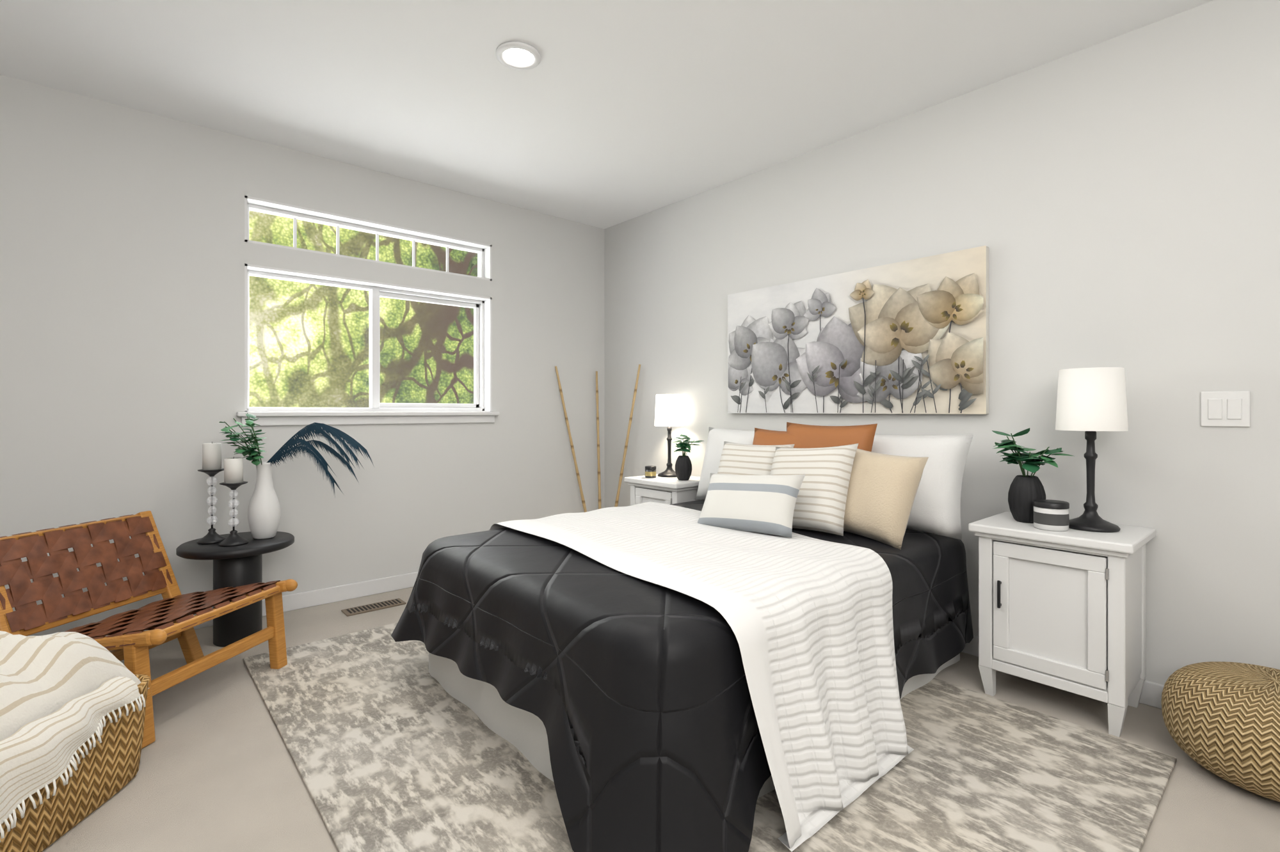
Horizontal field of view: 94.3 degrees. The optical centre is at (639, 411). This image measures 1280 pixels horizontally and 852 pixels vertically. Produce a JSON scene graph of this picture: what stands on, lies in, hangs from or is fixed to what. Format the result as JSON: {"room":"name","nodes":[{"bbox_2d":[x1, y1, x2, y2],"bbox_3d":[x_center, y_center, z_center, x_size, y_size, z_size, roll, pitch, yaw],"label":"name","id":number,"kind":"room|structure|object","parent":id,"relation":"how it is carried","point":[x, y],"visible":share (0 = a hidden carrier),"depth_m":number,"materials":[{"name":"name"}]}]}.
{"room":"bedroom","nodes":[
{"label":"bedroom","id":0,"kind":"room"},
{"bbox_2d":[0,74,604,636],"bbox_3d":[-1.872,-0.167,3.236,4.100,2.440,0.180,0,0,-41],"label":"wall","id":1,"kind":"structure","parent":0,"point":[127,253],"depth_m":2.91,"materials":[{"name":"white paint"}]},
{"bbox_2d":[104,571,418,636],"bbox_3d":[-1.804,1.010,3.166,4.050,0.085,0.014,0,0,-41],"label":"baseboard","id":2,"kind":"structure","parent":1,"relation":"attached to","point":[322,596],"depth_m":3.29,"materials":[{"name":"white"}]},
{"bbox_2d":[236,195,499,426],"bbox_3d":[-1.521,-0.508,3.492,1.435,1.168,0.187,0,0,-41],"label":"window frames","id":3,"kind":"structure","parent":1,"relation":"in","point":[479,410],"depth_m":3.49,"materials":[{"name":"white plastic"}]},
{"bbox_2d":[0,0,1214,229],"bbox_3d":[-0.230,-1.437,1.364,4.460,0.100,5.160,0,0,-41],"label":"ceiling","id":4,"kind":"structure","parent":0,"point":[604,114],"depth_m":2.43,"materials":[{"name":"white paint"}]},
{"bbox_2d":[496,41,540,70],"bbox_3d":[-0.473,-1.379,2.308,0.170,0.013,0.170,0,0,-41],"label":"recessed light","id":5,"kind":"object","parent":4,"relation":"in","point":[519,56],"visible":0.98,"depth_m":2.30,"materials":[{"name":"white plastic"}]},
{"bbox_2d":[42,587,1279,851],"bbox_3d":[-0.230,1.103,1.364,4.460,0.100,5.160,0,0,-41],"label":"floor","id":6,"kind":"structure","parent":0,"point":[217,772],"depth_m":1.71,"materials":[{"name":"beige carpet"}]},
{"bbox_2d":[0,631,150,851],"bbox_3d":[-1.608,0.783,1.454,0.534,0.539,0.618,0,0,-3],"label":"seagrass basket","id":7,"kind":"object","parent":6,"relation":"on","point":[72,709],"visible":1,"depth_m":1.47,"materials":[{"name":"beige"}]},
{"bbox_2d":[0,510,297,749],"bbox_3d":[-1.816,0.743,2.193,0.749,0.629,0.615,0,0,9],"label":"lounge chair","id":8,"kind":"object","parent":6,"relation":"on","point":[129,641],"visible":0.98,"depth_m":2.18,"materials":[{"name":"brown leather"}]},
{"bbox_2d":[176,531,294,647],"bbox_3d":[-1.855,0.826,2.739,0.450,0.455,0.450,0,0,-41],"label":"side table","id":9,"kind":"object","parent":6,"relation":"on","point":[235,566],"visible":0.67,"depth_m":2.66,"materials":[{"name":"black wood"}]},
{"bbox_2d":[196,441,226,544],"bbox_3d":[-1.958,0.368,2.715,0.114,0.457,0.114,0,0,-41],"label":"candle holder","id":10,"kind":"object","parent":9,"relation":"on","point":[212,459],"visible":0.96,"depth_m":2.70,"materials":[{"name":"black"}]},
{"bbox_2d":[218,456,248,546],"bbox_3d":[-1.827,0.401,2.670,0.114,0.392,0.114,0,0,-41],"label":"candle holder","id":11,"kind":"object","parent":9,"relation":"on","point":[233,481],"visible":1,"depth_m":2.65,"materials":[{"name":"black"}]},
{"bbox_2d":[218,412,373,539],"bbox_3d":[-1.593,0.302,2.808,0.632,0.589,0.484,0,0,-41],"label":"vase","id":12,"kind":"object","parent":9,"relation":"on","point":[264,514],"visible":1,"depth_m":2.77,"materials":[{"name":"white ceramic"}]},
{"bbox_2d":[341,598,406,616],"bbox_3d":[-1.422,1.048,3.178,0.300,0.010,0.110,0,0,-41],"label":"floor vent","id":13,"kind":"object","parent":6,"relation":"in","point":[356,610],"visible":1,"depth_m":3.16,"materials":[{"name":"brown"}]},
{"bbox_2d":[554,364,640,512],"bbox_3d":[-0.297,0.363,4.175,0.440,1.384,0.430,0,0,-41],"label":"bamboo poles","id":14,"kind":"object","parent":6,"relation":"on","point":[621,472],"visible":0.85,"depth_m":4.25,"materials":[{"name":"beige wood"}]},
{"bbox_2d":[624,474,700,506],"bbox_3d":[0.196,0.736,3.700,0.380,0.635,0.470,0,0,-41],"label":"nightstand","id":15,"kind":"object","parent":6,"relation":"on","point":[669,491],"visible":0.33,"depth_m":3.56,"materials":[{"name":"white wood"}]},
{"bbox_2d":[645,465,655,478],"bbox_3d":[0.067,0.382,3.726,0.071,0.071,0.071,0,0,-41],"label":"candle jar","id":16,"kind":"object","parent":15,"relation":"on","point":[650,472],"visible":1,"depth_m":3.70,"materials":[{"name":"clear glass"}]},
{"bbox_2d":[654,394,684,477],"bbox_3d":[0.189,0.155,3.813,0.192,0.523,0.192,0,0,-41],"label":"lamp","id":17,"kind":"object","parent":15,"relation":"on","point":[669,411],"visible":1,"depth_m":3.74,"materials":[{"name":"black"}]},
{"bbox_2d":[670,434,703,480],"bbox_3d":[0.279,0.280,3.607,0.213,0.274,0.201,0,0,-41],"label":"vase","id":18,"kind":"object","parent":15,"relation":"on","point":[683,468],"visible":1,"depth_m":3.56,"materials":[{"name":"black ceramic"}]},
{"bbox_2d":[243,622,1176,851],"bbox_3d":[-0.030,1.047,2.145,2.000,0.012,2.710,0,0,-41],"label":"rug","id":19,"kind":"object","parent":6,"relation":"on","point":[392,745],"visible":0.54,"depth_m":1.69,"materials":[{"name":"grey fabric"}]},
{"bbox_2d":[391,422,973,851],"bbox_3d":[0.252,0.547,2.378,1.979,0.987,1.658,0,0,-41],"label":"bed","id":20,"kind":"object","parent":19,"relation":"on","point":[786,616],"visible":1,"depth_m":1.74,"materials":[{"name":"white"}]},
{"bbox_2d":[968,512,1155,737],"bbox_3d":[1.530,0.736,2.163,0.400,0.635,0.480,0,0,-41],"label":"nightstand","id":21,"kind":"object","parent":6,"relation":"on","point":[1065,610],"visible":1,"depth_m":2.04,"materials":[{"name":"white wood"}]},
{"bbox_2d":[992,428,1073,523],"bbox_3d":[1.478,0.239,2.233,0.214,0.356,0.247,0,0,-41],"label":"vase","id":22,"kind":"object","parent":21,"relation":"on","point":[1024,492],"visible":0.94,"depth_m":2.22,"materials":[{"name":"black ceramic"}]},
{"bbox_2d":[1032,499,1069,531],"bbox_3d":[1.459,0.369,2.108,0.106,0.096,0.106,0,0,-41],"label":"candle jar","id":23,"kind":"object","parent":21,"relation":"on","point":[1051,515],"visible":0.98,"depth_m":2.07,"materials":[{"name":"black glass"}]},
{"bbox_2d":[1055,367,1128,532],"bbox_3d":[1.609,0.134,2.119,0.208,0.567,0.208,0,0,-41],"label":"lamp","id":24,"kind":"object","parent":21,"relation":"on","point":[1090,402],"visible":1,"depth_m":2.06,"materials":[{"name":"black"}]},
{"bbox_2d":[1161,661,1279,802],"bbox_3d":[1.811,0.909,1.691,0.490,0.283,0.490,0,0,-41],"label":"knitted pouf","id":25,"kind":"object","parent":6,"relation":"on","point":[1222,720],"visible":1,"depth_m":1.64,"materials":[{"name":"fabric"}]},
{"bbox_2d":[604,0,1279,685],"bbox_3d":[1.379,-0.167,2.776,0.180,2.440,5.160,0,0,-41],"label":"wall","id":26,"kind":"structure","parent":0,"point":[1113,203],"depth_m":2.27,"materials":[{"name":"white paint"}]},
{"bbox_2d":[727,245,988,414],"bbox_3d":[0.993,-0.342,3.029,0.064,0.710,1.410,0,0,-41],"label":"picture","id":27,"kind":"object","parent":26,"relation":"attached to","point":[911,336],"visible":1,"depth_m":2.87,"materials":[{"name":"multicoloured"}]},
{"bbox_2d":[961,635,1164,709],"bbox_3d":[1.306,1.010,2.711,0.014,0.085,4.800,0,0,-41],"label":"baseboard","id":28,"kind":"structure","parent":26,"relation":"attached to","point":[1151,694],"depth_m":2.12,"materials":[{"name":"white"}]},
{"bbox_2d":[1200,391,1249,427],"bbox_3d":[1.950,-0.007,1.979,0.012,0.118,0.118,0,0,-41],"label":"switch plate","id":29,"kind":"object","parent":26,"relation":"attached to","point":[1225,409],"visible":1,"depth_m":1.98,"materials":[{"name":"white plastic"}]},
{"label":"outside","id":30,"kind":"structure","parent":0,"visible":0},
{"bbox_2d":[248,210,477,407],"bbox_3d":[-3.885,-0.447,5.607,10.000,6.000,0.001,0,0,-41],"label":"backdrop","id":31,"kind":"structure","parent":30,"point":[311,306],"depth_m":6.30,"materials":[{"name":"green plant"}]}
]}

